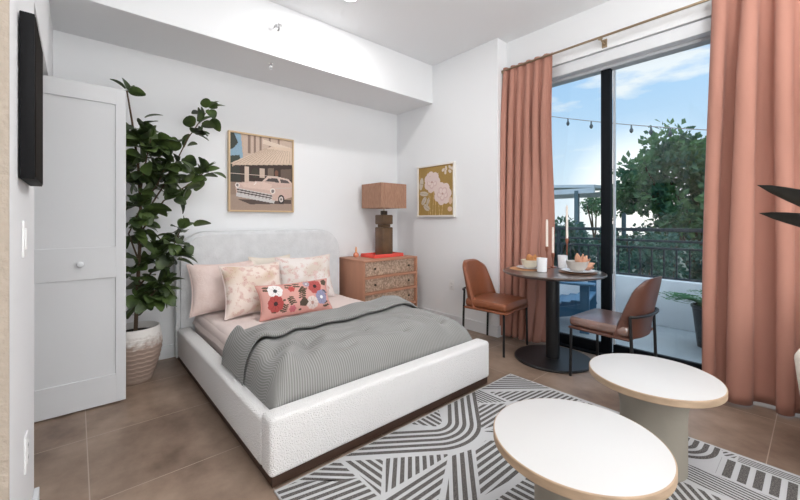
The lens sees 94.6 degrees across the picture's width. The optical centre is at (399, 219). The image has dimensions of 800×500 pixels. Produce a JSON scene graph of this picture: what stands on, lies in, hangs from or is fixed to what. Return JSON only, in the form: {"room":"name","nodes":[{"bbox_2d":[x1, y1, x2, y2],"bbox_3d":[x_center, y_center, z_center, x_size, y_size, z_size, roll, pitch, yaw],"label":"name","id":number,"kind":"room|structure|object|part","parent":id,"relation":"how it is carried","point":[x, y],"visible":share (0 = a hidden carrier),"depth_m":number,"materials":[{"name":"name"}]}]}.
{"room":"studio apartment","nodes":[
{"label":"studio apartment","id":0,"kind":"room"},
{"bbox_2d":[0,0,52,499],"bbox_3d":[-2.709,-0.333,1.017,2.473,3.065,2.384,0,0,-41],"label":"wall","id":1,"kind":"structure","parent":0,"point":[21,193],"depth_m":1.03,"materials":[{"name":"white paint"}]},
{"bbox_2d":[22,221,27,257],"bbox_3d":[-1.200,0.060,1.182,0.010,0.116,0.072,0,0,-41],"label":"light switch","id":2,"kind":"object","parent":1,"relation":"attached to","point":[24,223],"visible":1,"depth_m":1.16,"materials":[{"name":"white plastic"}]},
{"bbox_2d":[24,430,28,474],"bbox_3d":[-1.241,0.770,1.226,0.008,0.116,0.072,0,0,-41],"label":"power outlet","id":3,"kind":"object","parent":1,"relation":"attached to","point":[26,440],"visible":1,"depth_m":1.21,"materials":[{"name":"white plastic"}]},
{"bbox_2d":[19,10,42,186],"bbox_3d":[-1.203,-0.366,1.206,0.038,0.490,0.330,0,0,-41],"label":"television","id":4,"kind":"object","parent":1,"relation":"attached to","point":[30,48],"visible":1,"depth_m":1.09,"materials":[{"name":"black plastic"}]},
{"bbox_2d":[32,487,39,499],"bbox_3d":[-1.236,1.143,1.227,0.016,0.115,0.725,0,0,-41],"label":"baseboard","id":5,"kind":"structure","parent":1,"relation":"attached to","point":[36,494],"depth_m":1.47,"materials":[{"name":"white wood"}]},
{"bbox_2d":[34,75,125,421],"bbox_3d":[-1.998,0.164,2.286,0.485,2.048,0.067,0,0,-41],"label":"door","id":6,"kind":"structure","parent":1,"relation":"in","point":[80,203],"depth_m":2.30,"materials":[{"name":"white wood"}]},
{"bbox_3d":[-2.013,-0.290,2.302,0.383,0.940,0.016,0,0,-41],"label":"panel","id":7,"kind":"part","parent":6,"relation":"part of","materials":[{"name":"white paint"}]},
{"bbox_3d":[-2.013,0.690,2.302,0.383,0.640,0.016,0,0,-41],"label":"panel","id":8,"kind":"part","parent":6,"relation":"part of","materials":[{"name":"white"}]},
{"bbox_3d":[-1.979,0.275,2.283,0.036,0.036,0.037,0,0,-41],"label":"knob","id":9,"kind":"part","parent":6,"relation":"part of","materials":[{"name":"white metal"}]},
{"bbox_2d":[53,30,396,345],"bbox_3d":[-1.623,-0.333,3.658,4.290,3.065,0.150,0,0,-41],"label":"wall","id":10,"kind":"structure","parent":0,"point":[340,147],"depth_m":3.64,"materials":[{"name":"white paint"}]},
{"bbox_2d":[159,344,174,359],"bbox_3d":[-1.297,1.143,3.835,3.367,0.115,0.014,0,0,-41],"label":"baseboard","id":11,"kind":"structure","parent":10,"relation":"attached to","point":[167,351],"depth_m":3.19,"materials":[{"name":"white"}]},
{"bbox_2d":[227,130,293,212],"bbox_3d":[-1.392,-0.468,3.736,0.660,0.775,0.038,0,0,-41],"label":"framed photograph","id":12,"kind":"object","parent":10,"relation":"attached to","point":[260,168],"visible":1,"depth_m":3.71,"materials":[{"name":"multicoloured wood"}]},
{"bbox_2d":[49,0,432,114],"bbox_3d":[-1.376,-1.636,3.339,4.140,0.458,0.654,0,0,-41],"label":"ceiling beam","id":13,"kind":"structure","parent":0,"point":[307,54],"depth_m":3.19,"materials":[{"name":"white paint"}]},
{"bbox_2d":[274,23,281,31],"bbox_3d":[-1.039,-1.655,3.157,0.060,0.060,0.064,0,0,-41],"label":"sprinkler","id":14,"kind":"object","parent":13,"relation":"attached to","point":[276,27],"visible":1,"depth_m":3.16,"materials":[{"name":"silver metal"}]},
{"bbox_2d":[34,329,799,499],"bbox_3d":[-0.053,1.250,0.818,6.200,0.100,6.500,0,0,-41],"label":"floor","id":15,"kind":"structure","parent":0,"point":[165,440],"depth_m":2.01,"materials":[{"name":"beige tile"}]},
{"bbox_2d":[110,78,225,385],"bbox_3d":[-1.780,0.067,2.826,0.819,2.267,0.500,0,0,-26],"label":"potted ficus","id":16,"kind":"object","parent":15,"relation":"on","point":[144,340],"visible":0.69,"depth_m":2.76,"materials":[{"name":"green plant"}]},
{"bbox_2d":[126,321,162,385],"bbox_3d":[-1.992,1.000,2.775,0.350,0.400,0.350,0,0,-41],"label":"plant pot","id":17,"kind":"object","parent":16,"relation":"attached to","point":[144,340],"depth_m":2.69,"materials":[{"name":"white ceramic"}]},
{"bbox_2d":[174,229,488,487],"bbox_3d":[-0.662,0.645,2.958,1.630,1.086,2.138,0,0,-41],"label":"upholstered bed","id":18,"kind":"object","parent":15,"relation":"on","point":[284,442],"visible":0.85,"depth_m":2.16,"materials":[{"name":"white fabric"}]},
{"bbox_3d":[-1.222,1.030,2.440,0.105,0.230,1.871,0,0,-41],"label":"rail","id":19,"kind":"part","parent":18,"relation":"part of","materials":[{"name":"white fabric"}]},
{"bbox_3d":[-1.324,0.636,3.697,1.610,1.068,0.153,0,0,-41],"label":"headboard","id":20,"kind":"part","parent":18,"relation":"part of","materials":[{"name":"fabric"}]},
{"bbox_2d":[192,294,363,355],"bbox_3d":[-0.653,0.962,2.947,1.404,0.357,1.830,0,0,-41],"label":"mattress","id":21,"kind":"object","parent":18,"relation":"on","point":[212,327],"visible":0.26,"depth_m":2.91,"materials":[{"name":"white fabric"}]},
{"bbox_2d":[186,261,253,317],"bbox_3d":[-1.522,0.577,3.201,0.569,0.424,0.201,0,0,-41],"label":"bed pillow","id":22,"kind":"object","parent":21,"relation":"on","point":[207,286],"visible":0.55,"depth_m":3.06,"materials":[{"name":"pink fabric"}]},
{"bbox_2d":[218,261,279,320],"bbox_3d":[-1.230,0.577,3.111,0.531,0.419,0.220,0,0,-45],"label":"bed pillow","id":23,"kind":"object","parent":21,"relation":"on","point":[241,295],"visible":0.81,"depth_m":3.00,"materials":[{"name":"fabric"}]},
{"bbox_2d":[248,254,289,264],"bbox_3d":[-1.216,0.563,3.497,0.410,0.451,0.121,0,0,-41],"label":"bed pillow","id":24,"kind":"object","parent":21,"relation":"on","point":[257,261],"visible":0.18,"depth_m":3.46,"materials":[{"name":"beige fabric"}]},
{"bbox_2d":[255,278,332,321],"bbox_3d":[-0.874,0.656,3.091,0.641,0.264,0.179,0,0,-40],"label":"lumbar pillow","id":25,"kind":"object","parent":21,"relation":"on","point":[276,301],"visible":0.99,"depth_m":3.02,"materials":[{"name":"fabric"}]},
{"bbox_2d":[275,254,334,295],"bbox_3d":[-0.932,0.572,3.666,0.591,0.433,0.207,0,0,-38],"label":"bed pillow","id":26,"kind":"object","parent":21,"relation":"on","point":[292,270],"visible":0.59,"depth_m":3.62,"materials":[{"name":"fabric"}]},
{"bbox_2d":[221,295,471,409],"bbox_3d":[-0.348,0.786,2.616,1.550,0.300,0.989,0,0,-41],"label":"comforter","id":27,"kind":"object","parent":21,"relation":"on","point":[284,361],"visible":0.99,"depth_m":2.22,"materials":[{"name":"grey fabric"}]},
{"bbox_3d":[0.006,1.014,2.198,1.630,0.263,0.115,0,0,-41],"label":"footboard","id":28,"kind":"part","parent":18,"relation":"part of","materials":[{"name":"white fabric"}]},
{"bbox_2d":[339,255,416,305],"bbox_3d":[-0.261,0.818,4.380,0.790,0.765,0.525,0,0,-41],"label":"dresser","id":29,"kind":"object","parent":15,"relation":"on","point":[364,279],"visible":0.56,"depth_m":4.17,"materials":[{"name":"brown wood"}]},
{"bbox_3d":[-0.550,0.829,4.126,0.020,0.743,0.525,0,0,-41],"label":"panel","id":30,"kind":"part","parent":29,"relation":"part of","materials":[{"name":"brown wood"}]},
{"bbox_2d":[353,247,358,256],"bbox_3d":[-0.517,0.376,4.338,0.068,0.118,0.068,0,0,-41],"label":"perfume bottle","id":31,"kind":"object","parent":29,"relation":"on","point":[355,254],"visible":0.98,"depth_m":4.32,"materials":[{"name":"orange glass"}]},
{"bbox_3d":[-0.261,0.446,4.380,0.790,0.022,0.525,0,0,-41],"label":"panel","id":32,"kind":"part","parent":29,"relation":"part of","materials":[{"name":"brown wood"}]},
{"bbox_2d":[361,252,402,258],"bbox_3d":[-0.211,0.415,4.407,0.440,0.040,0.270,0,0,-41],"label":"serving tray","id":33,"kind":"object","parent":29,"relation":"on","point":[395,254],"visible":0.9,"depth_m":4.30,"materials":[{"name":"red paint"}]},
{"bbox_2d":[362,182,405,254],"bbox_3d":[-0.192,0.001,4.423,0.380,0.851,0.380,0,0,-41],"label":"table lamp","id":34,"kind":"object","parent":33,"relation":"on","point":[381,195],"visible":0.94,"depth_m":4.33,"materials":[{"name":"brown wood"}]},
{"bbox_3d":[-0.192,-0.282,4.423,0.380,0.285,0.380,0,0,-41],"label":"lamp shade","id":35,"kind":"part","parent":34,"relation":"part of","materials":[{"name":"brown fabric"}]},
{"bbox_3d":[-0.243,0.536,4.376,0.721,0.152,0.435,0,0,-41],"label":"drawer","id":36,"kind":"part","parent":29,"relation":"part of","materials":[{"name":"beige wood"}]},
{"bbox_3d":[-0.243,0.713,4.376,0.721,0.140,0.435,0,0,-41],"label":"drawer","id":37,"kind":"part","parent":29,"relation":"part of","materials":[{"name":"beige wood"}]},
{"bbox_3d":[-0.243,0.891,4.376,0.721,0.153,0.435,0,0,-41],"label":"drawer","id":38,"kind":"part","parent":29,"relation":"part of","materials":[{"name":"beige wood"}]},
{"bbox_3d":[0.029,0.829,4.634,0.020,0.743,0.525,0,0,-41],"label":"panel","id":39,"kind":"part","parent":29,"relation":"part of","materials":[{"name":"brown wood"}]},
{"bbox_2d":[462,259,528,357],"bbox_3d":[0.887,0.799,3.561,0.533,0.802,0.476,0,0,44],"label":"dining chair","id":40,"kind":"object","parent":15,"relation":"on","point":[482,295],"visible":0.98,"depth_m":3.52,"materials":[{"name":"brown leather"}]},
{"bbox_3d":[0.608,0.932,3.522,0.037,0.536,0.020,0,0,44],"label":"leg","id":41,"kind":"part","parent":40,"relation":"part of","materials":[{"name":"black metal"}]},
{"bbox_3d":[0.776,0.613,3.669,0.224,0.430,0.470,0,0,44],"label":"backrest","id":42,"kind":"part","parent":40,"relation":"part of","materials":[{"name":"leather"}]},
{"bbox_3d":[0.916,0.932,3.841,0.037,0.536,0.020,0,0,44],"label":"leg","id":43,"kind":"part","parent":40,"relation":"part of","materials":[{"name":"black metal"}]},
{"bbox_3d":[0.923,0.826,3.526,0.431,0.020,0.464,0,0,44],"label":"seat frame","id":44,"kind":"part","parent":40,"relation":"part of","materials":[{"name":"leather"}]},
{"bbox_2d":[466,293,527,311],"bbox_3d":[0.924,0.772,3.525,0.424,0.084,0.452,0,0,44],"label":"seat cushion","id":45,"kind":"object","parent":40,"relation":"on","point":[485,302],"depth_m":3.42,"materials":[{"name":"leather"}]},
{"bbox_3d":[0.908,1.014,3.228,0.023,0.372,0.026,0,0,44],"label":"leg","id":46,"kind":"part","parent":40,"relation":"part of","materials":[{"name":"black metal"}]},
{"bbox_3d":[1.221,1.014,3.552,0.023,0.372,0.026,0,0,44],"label":"leg","id":47,"kind":"part","parent":40,"relation":"part of","materials":[{"name":"black metal"}]},
{"bbox_2d":[274,374,799,499],"bbox_3d":[1.003,1.194,1.271,1.875,0.011,2.585,0,0,-41],"label":"area rug","id":48,"kind":"object","parent":15,"relation":"on","point":[451,452],"visible":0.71,"depth_m":1.77,"materials":[{"name":"white fabric"}]},
{"bbox_2d":[493,398,677,499],"bbox_3d":[0.612,0.969,1.278,0.560,0.438,0.560,0,0,-41],"label":"coffee table","id":49,"kind":"object","parent":48,"relation":"on","point":[569,449],"visible":1,"depth_m":1.20,"materials":[{"name":"grey wood"}]},
{"bbox_2d":[589,353,727,482],"bbox_3d":[1.236,0.969,1.806,0.554,0.438,0.554,0,0,-41],"label":"coffee table","id":50,"kind":"object","parent":48,"relation":"on","point":[658,394],"visible":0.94,"depth_m":1.69,"materials":[{"name":"grey wood"}]},
{"bbox_2d":[758,185,799,226],"bbox_3d":[1.658,0.428,0.924,0.783,1.521,0.816,0,0,-4],"label":"dracaena plant","id":51,"kind":"object","parent":48,"relation":"on","point":[792,195],"visible":1,"depth_m":1.24,"materials":[{"name":"green plant"}]},
{"bbox_2d":[503,266,606,373],"bbox_3d":[1.319,0.821,3.188,0.826,0.758,0.826,0,0,-41],"label":"dining table","id":52,"kind":"object","parent":15,"relation":"on","point":[550,357],"visible":0.79,"depth_m":3.13,"materials":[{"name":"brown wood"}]},
{"bbox_2d":[510,266,536,270],"bbox_3d":[1.148,0.440,3.338,0.304,0.004,0.304,0,0,-41],"label":"placemat","id":53,"kind":"object","parent":52,"relation":"on","point":[515,267],"visible":0.47,"depth_m":3.26,"materials":[{"name":"brown wicker"}]},
{"bbox_2d":[516,265,536,268],"bbox_3d":[1.176,0.429,3.336,0.236,0.015,0.236,0,0,-41],"label":"dinner plate","id":54,"kind":"object","parent":53,"relation":"on","point":[519,266],"visible":0.48,"depth_m":3.35,"materials":[{"name":"white ceramic"}]},
{"bbox_2d":[521,259,536,267],"bbox_3d":[1.175,0.395,3.337,0.156,0.072,0.156,0,0,-41],"label":"bowl","id":55,"kind":"object","parent":54,"relation":"on","point":[526,263],"visible":0.88,"depth_m":3.28,"materials":[{"name":"beige ceramic"}]},
{"bbox_2d":[526,254,537,266],"bbox_3d":[1.226,0.366,3.339,0.156,0.120,0.054,0,0,-1],"label":"linen napkin","id":56,"kind":"object","parent":55,"relation":"in","point":[529,257],"visible":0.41,"depth_m":3.34,"materials":[{"name":"brown fabric"}]},
{"bbox_2d":[537,257,546,271],"bbox_3d":[1.210,0.383,3.146,0.086,0.118,0.086,0,0,-41],"label":"tumbler","id":57,"kind":"object","parent":52,"relation":"on","point":[541,262],"visible":1,"depth_m":3.11,"materials":[{"name":"white ceramic"}]},
{"bbox_2d":[545,219,550,268],"bbox_3d":[1.349,0.214,3.388,0.064,0.454,0.064,0,0,-41],"label":"candlestick","id":58,"kind":"object","parent":52,"relation":"on","point":[546,246],"visible":0.81,"depth_m":3.38,"materials":[{"name":"brown metal"}]},
{"bbox_2d":[546,219,547,246],"bbox_3d":[1.349,0.120,3.388,0.021,0.250,0.021,0,0,-41],"label":"candle","id":59,"kind":"object","parent":58,"relation":"on","point":[546,219],"depth_m":3.38,"materials":[{"name":"beige wax"}]},
{"bbox_2d":[550,227,556,267],"bbox_3d":[1.419,0.249,3.423,0.064,0.384,0.064,0,0,-41],"label":"candlestick","id":60,"kind":"object","parent":52,"relation":"on","point":[552,253],"visible":0.98,"depth_m":3.41,"materials":[{"name":"brown metal"}]},
{"bbox_2d":[552,227,553,252],"bbox_3d":[1.419,0.186,3.423,0.021,0.242,0.021,0,0,-41],"label":"candle","id":61,"kind":"object","parent":60,"relation":"on","point":[552,227],"depth_m":3.42,"materials":[{"name":"beige wax"}]},
{"bbox_2d":[558,255,567,267],"bbox_3d":[1.495,0.383,3.390,0.086,0.118,0.086,0,0,-41],"label":"tumbler","id":62,"kind":"object","parent":52,"relation":"on","point":[562,259],"visible":0.89,"depth_m":3.36,"materials":[{"name":"white ceramic"}]},
{"bbox_2d":[565,205,568,267],"bbox_3d":[1.550,0.149,3.425,0.064,0.584,0.064,0,0,-41],"label":"candlestick","id":63,"kind":"object","parent":52,"relation":"on","point":[566,238],"visible":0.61,"depth_m":3.42,"materials":[{"name":"brown metal"}]},
{"bbox_2d":[566,205,567,237],"bbox_3d":[1.550,0.018,3.425,0.021,0.307,0.021,0,0,-41],"label":"candle","id":64,"kind":"object","parent":63,"relation":"on","point":[566,205],"depth_m":3.42,"materials":[{"name":"beige wax"}]},
{"bbox_2d":[559,270,597,274],"bbox_3d":[1.490,0.437,3.092,0.296,0.009,0.296,0,0,-41],"label":"charger plate","id":65,"kind":"object","parent":52,"relation":"on","point":[562,271],"visible":0.66,"depth_m":3.04,"materials":[{"name":"black ceramic"}]},
{"bbox_2d":[561,268,594,272],"bbox_3d":[1.490,0.424,3.092,0.256,0.015,0.256,0,0,-41],"label":"dinner plate","id":66,"kind":"object","parent":65,"relation":"on","point":[564,269],"visible":0.64,"depth_m":3.06,"materials":[{"name":"white ceramic"}]},
{"bbox_2d":[566,260,588,270],"bbox_3d":[1.484,0.385,3.091,0.176,0.082,0.176,0,0,-41],"label":"bowl","id":67,"kind":"object","parent":66,"relation":"on","point":[572,265],"visible":0.97,"depth_m":3.03,"materials":[{"name":"beige ceramic"}]},
{"bbox_2d":[575,253,594,269],"bbox_3d":[1.550,0.350,3.084,0.161,0.147,0.052,0,0,-1],"label":"linen napkin","id":68,"kind":"object","parent":67,"relation":"in","point":[578,258],"visible":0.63,"depth_m":3.08,"materials":[{"name":"brown fabric"}]},
{"bbox_2d":[568,276,661,375],"bbox_3d":[1.646,0.799,2.790,0.476,0.802,0.533,0,0,-38],"label":"dining chair","id":69,"kind":"object","parent":15,"relation":"on","point":[635,321],"visible":0.98,"depth_m":2.60,"materials":[{"name":"brown leather"}]},
{"bbox_3d":[1.316,1.014,2.845,0.026,0.372,0.023,0,0,-38],"label":"leg","id":70,"kind":"part","parent":69,"relation":"part of","materials":[{"name":"black metal"}]},
{"bbox_3d":[1.671,1.014,3.123,0.026,0.372,0.023,0,0,-38],"label":"leg","id":71,"kind":"part","parent":69,"relation":"part of","materials":[{"name":"black metal"}]},
{"bbox_2d":[570,308,628,336],"bbox_3d":[1.613,0.772,2.831,0.452,0.084,0.424,0,0,-38],"label":"seat cushion","id":72,"kind":"object","parent":69,"relation":"on","point":[602,322],"depth_m":2.74,"materials":[{"name":"leather"}]},
{"bbox_3d":[1.614,0.826,2.830,0.464,0.020,0.431,0,0,-38],"label":"seat frame","id":73,"kind":"part","parent":69,"relation":"part of","materials":[{"name":"metal"}]},
{"bbox_3d":[1.578,0.932,2.517,0.020,0.536,0.037,0,0,-38],"label":"leg","id":74,"kind":"part","parent":69,"relation":"part of","materials":[{"name":"black metal"}]},
{"bbox_3d":[1.741,0.613,2.668,0.470,0.430,0.224,0,0,-38],"label":"backrest","id":75,"kind":"part","parent":69,"relation":"part of","materials":[{"name":"leather"}]},
{"bbox_3d":[1.927,0.932,2.791,0.020,0.536,0.037,0,0,-38],"label":"leg","id":76,"kind":"part","parent":69,"relation":"part of","materials":[{"name":"black metal"}]},
{"bbox_2d":[794,349,799,392],"bbox_3d":[2.288,0.801,1.536,0.655,0.802,0.820,0,0,-36],"label":"armchair","id":77,"kind":"object","parent":15,"relation":"on","point":[797,354],"visible":1,"depth_m":1.68,"materials":[{"name":"beige fabric"}]},
{"bbox_2d":[268,0,609,65],"bbox_3d":[-0.016,-1.915,0.851,6.300,0.100,6.500,0,0,-41],"label":"ceiling","id":78,"kind":"structure","parent":0,"point":[431,32],"depth_m":3.42,"materials":[{"name":"white paint"}]},
{"bbox_2d":[343,0,357,2],"bbox_3d":[-0.417,-1.861,3.081,0.160,0.008,0.160,0,0,-41],"label":"recessed light","id":79,"kind":"object","parent":78,"relation":"in","point":[348,1],"visible":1,"depth_m":3.14,"materials":[{"name":"white"}]},
{"bbox_2d":[397,0,711,325],"bbox_3d":[2.199,-0.333,2.693,0.380,3.065,6.344,0,0,-41],"label":"wall","id":80,"kind":"structure","parent":0,"point":[461,125],"depth_m":4.01,"materials":[{"name":"white paint"}]},
{"bbox_2d":[417,161,455,216],"bbox_3d":[0.424,-0.350,4.399,0.036,0.625,0.605,0,0,-41],"label":"print","id":81,"kind":"object","parent":80,"relation":"attached to","point":[436,183],"visible":1,"depth_m":4.37,"materials":[{"name":"gold"}]},
{"bbox_2d":[449,280,453,289],"bbox_3d":[0.593,0.745,4.228,0.008,0.116,0.072,0,0,-41],"label":"power outlet","id":82,"kind":"object","parent":80,"relation":"attached to","point":[451,282],"visible":1,"depth_m":4.23,"materials":[{"name":"white plastic"}]},
{"bbox_2d":[417,306,511,337],"bbox_3d":[0.608,1.143,4.335,0.184,0.115,1.750,0,0,-41],"label":"baseboard","id":83,"kind":"structure","parent":80,"relation":"attached to","point":[495,331],"depth_m":3.96,"materials":[{"name":"white"}]},
{"bbox_2d":[501,0,709,73],"bbox_3d":[1.958,-1.517,2.852,0.113,0.078,2.700,0,0,-41],"label":"curtain rod","id":84,"kind":"object","parent":80,"relation":"attached to","point":[604,42],"visible":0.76,"depth_m":3.08,"materials":[{"name":"gold metal"}]},
{"bbox_2d":[500,53,554,342],"bbox_3d":[1.233,-0.191,3.656,0.548,2.749,0.185,0,0,31],"label":"curtain","id":85,"kind":"object","parent":84,"relation":"hanging from","point":[526,158],"visible":0.88,"depth_m":3.62,"materials":[{"name":"pink fabric"}]},
{"bbox_2d":[702,0,799,416],"bbox_3d":[2.496,-0.186,2.127,0.159,2.749,1.179,0,0,-41],"label":"curtain","id":86,"kind":"object","parent":84,"relation":"hanging from","point":[751,259],"visible":0.98,"depth_m":2.38,"materials":[{"name":"pink fabric"}]},
{"bbox_2d":[552,17,710,369],"bbox_3d":[2.236,-0.133,2.783,0.206,2.665,2.730,0,0,-41],"label":"door","id":87,"kind":"structure","parent":80,"relation":"in","point":[696,34],"depth_m":3.24,"materials":[{"name":"grey metal"}]},
{"bbox_3d":[1.591,1.136,3.541,0.035,0.092,0.640,0,0,-41],"label":"rail","id":88,"kind":"part","parent":87,"relation":"part of","materials":[{"name":"black metal"}]},
{"bbox_3d":[2.191,-1.403,2.744,0.086,0.097,2.730,0,0,-41],"label":"header panel","id":89,"kind":"part","parent":87,"relation":"part of","materials":[{"name":"white"}]},
{"bbox_3d":[2.261,-1.353,2.805,0.100,0.045,2.730,0,0,-41],"label":"head frame","id":90,"kind":"part","parent":87,"relation":"part of","materials":[{"name":"grey metal"}]},
{"bbox_3d":[2.527,1.141,2.559,0.035,0.082,1.910,0,0,-41],"label":"rail","id":91,"kind":"part","parent":87,"relation":"part of","materials":[{"name":"black metal"}]},
{"bbox_2d":[560,274,701,331],"bbox_3d":[2.849,0.948,4.500,0.180,0.525,6.000,0,0,-41],"label":"wall","id":92,"kind":"structure","parent":0,"point":[672,314],"depth_m":4.19,"materials":[{"name":"white"}]},
{"bbox_2d":[555,227,702,282],"bbox_3d":[2.834,0.390,4.486,0.040,0.590,6.000,0,0,-41],"label":"balcony railing","id":93,"kind":"object","parent":92,"relation":"on","point":[559,244],"visible":0.28,"depth_m":4.42,"materials":[{"name":"grey metal"}]},
{"bbox_3d":[2.227,0.410,5.178,0.040,0.550,0.040,0,0,-41],"label":"post","id":94,"kind":"part","parent":93,"relation":"part of","materials":[{"name":"grey"}]},
{"bbox_3d":[2.834,0.330,4.486,0.026,0.026,6.000,0,0,-41],"label":"rail","id":95,"kind":"part","parent":93,"relation":"part of","materials":[{"name":"grey metal"}]},
{"bbox_3d":[2.834,0.245,4.486,0.026,0.026,6.000,0,0,-41],"label":"rail","id":96,"kind":"part","parent":93,"relation":"part of","materials":[{"name":"grey metal"}]},
{"bbox_3d":[2.834,0.115,4.486,0.040,0.040,6.000,0,0,-41],"label":"rail","id":97,"kind":"part","parent":93,"relation":"part of","materials":[{"name":"grey metal"}]},
{"bbox_3d":[2.834,0.665,4.486,0.026,0.026,6.000,0,0,-41],"label":"rail","id":98,"kind":"part","parent":93,"relation":"part of","materials":[{"name":"grey"}]},
{"bbox_2d":[560,316,701,363],"bbox_3d":[2.316,1.265,4.031,1.600,0.110,6.000,0,0,-41],"label":"floor","id":99,"kind":"structure","parent":0,"point":[673,342],"depth_m":3.67,"materials":[{"name":"concrete"}]},
{"bbox_2d":[560,280,596,333],"bbox_3d":[1.840,0.754,4.395,0.938,0.930,0.820,0,0,34],"label":"chair","id":100,"kind":"object","parent":99,"relation":"on","point":[571,304],"visible":0.41,"depth_m":4.02,"materials":[{"name":"blue paint"}]},
{"bbox_3d":[1.659,1.055,4.173,0.890,0.327,0.024,0,0,34],"label":"leg","id":101,"kind":"part","parent":100,"relation":"part of","materials":[{"name":"blue paint"}]},
{"bbox_3d":[1.730,0.677,4.058,0.740,0.025,0.140,0,0,34],"label":"arm","id":102,"kind":"part","parent":100,"relation":"part of","materials":[{"name":"blue paint"}]},
{"bbox_3d":[1.981,1.055,4.644,0.890,0.327,0.024,0,0,34],"label":"leg","id":103,"kind":"part","parent":100,"relation":"part of","materials":[{"name":"blue paint"}]},
{"bbox_3d":[1.971,0.950,3.941,0.090,0.520,0.040,0,0,34],"label":"leg","id":104,"kind":"part","parent":100,"relation":"part of","materials":[{"name":"blue paint"}]},
{"bbox_3d":[2.310,0.950,4.437,0.090,0.520,0.040,0,0,34],"label":"leg","id":105,"kind":"part","parent":100,"relation":"part of","materials":[{"name":"blue paint"}]},
{"bbox_2d":[658,290,701,347],"bbox_3d":[2.934,0.958,3.466,0.848,0.504,0.808,0,0,-27],"label":"potted fern","id":106,"kind":"object","parent":99,"relation":"on","point":[696,307],"visible":0.27,"depth_m":3.51,"materials":[{"name":"green plant"}]},
{"bbox_2d":[690,303,701,347],"bbox_3d":[2.934,1.012,3.509,0.270,0.395,0.270,0,0,-41],"label":"pot","id":107,"kind":"object","parent":106,"relation":"attached to","point":[696,307],"depth_m":3.50,"materials":[{"name":"black"}]},
{"label":"outside","id":108,"kind":"structure","parent":0,"visible":0},
{"bbox_2d":[573,234,701,278],"bbox_3d":[13.679,1.600,18.672,34.800,0.200,50.000,0,0,-41],"label":"ground","id":109,"kind":"structure","parent":108,"point":[590,236],"depth_m":13.84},
{"bbox_2d":[554,215,600,269],"bbox_3d":[2.705,0.704,6.051,1.099,1.600,1.093,0,0,-41],"label":"shrub","id":110,"kind":"object","parent":109,"relation":"on","point":[571,233],"visible":0.29,"depth_m":5.74,"materials":[{"name":"green plant"}]},
{"bbox_2d":[554,185,625,268],"bbox_3d":[4.365,0.240,10.323,2.215,2.520,2.850,0,0,-41],"label":"pergola","id":111,"kind":"object","parent":109,"relation":"on","point":[576,192],"visible":0.21,"depth_m":9.01,"materials":[{"name":"grey paint"}]},
{"bbox_3d":[4.243,0.400,8.852,0.090,2.200,0.090,0,0,-41],"label":"post","id":112,"kind":"part","parent":111,"relation":"part of","materials":[{"name":"grey metal"}]},
{"bbox_3d":[6.052,0.400,9.975,0.090,2.200,0.090,0,0,-41],"label":"post","id":113,"kind":"part","parent":111,"relation":"part of","materials":[{"name":"grey metal"}]},
{"bbox_2d":[580,191,617,254],"bbox_3d":[6.757,0.207,12.501,1.436,2.623,1.430,0,0,18],"label":"tree","id":114,"kind":"object","parent":109,"relation":"on","point":[593,204],"visible":0.49,"depth_m":12.39,"materials":[{"name":"green plant"}]},
{"bbox_2d":[587,223,655,270],"bbox_3d":[3.719,0.758,6.263,1.245,1.492,1.082,0,0,-41],"label":"shrub","id":115,"kind":"object","parent":109,"relation":"on","point":[623,243],"visible":0.12,"depth_m":6.17,"materials":[{"name":"green plant"}]},
{"bbox_2d":[612,231,689,277],"bbox_3d":[3.542,0.822,5.165,1.197,1.366,1.063,0,0,-41],"label":"shrub","id":116,"kind":"object","parent":109,"relation":"on","point":[670,265],"visible":0.31,"depth_m":5.00,"materials":[{"name":"green plant"}]},
{"bbox_2d":[599,118,705,277],"bbox_3d":[6.107,-0.242,7.201,3.604,3.540,3.483,0,0,-6],"label":"spreading tree","id":117,"kind":"object","parent":109,"relation":"on","point":[661,194],"visible":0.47,"depth_m":6.96,"materials":[{"name":"green plant"}]},
{"bbox_2d":[673,234,702,279],"bbox_3d":[4.535,0.850,5.311,1.221,1.308,1.048,0,0,-41],"label":"shrub","id":118,"kind":"object","parent":109,"relation":"on","point":[696,267],"visible":0.07,"depth_m":5.30,"materials":[{"name":"green plant"}]},
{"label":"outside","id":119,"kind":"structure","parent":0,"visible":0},
{"bbox_2d":[552,116,598,128],"bbox_3d":[2.801,-1.569,5.902,0.052,0.316,0.721,0,0,-41],"label":"string lights","id":120,"kind":"object","parent":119,"point":[591,126],"depth_m":5.87,"materials":[{"name":"grey"}]},
{"bbox_2d":[612,123,706,136],"bbox_3d":[3.526,-1.273,5.077,0.052,0.313,1.085,0,0,-41],"label":"string lights","id":121,"kind":"object","parent":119,"point":[631,130],"depth_m":5.10,"materials":[{"name":"grey"}]},
{"bbox_3d":[3.616,-1.325,4.974,0.012,1.061,3.903,0,0,-41],"label":"cord","id":122,"kind":"part","parent":121,"relation":"part of","materials":[{"name":"grey plastic"}]}
]}

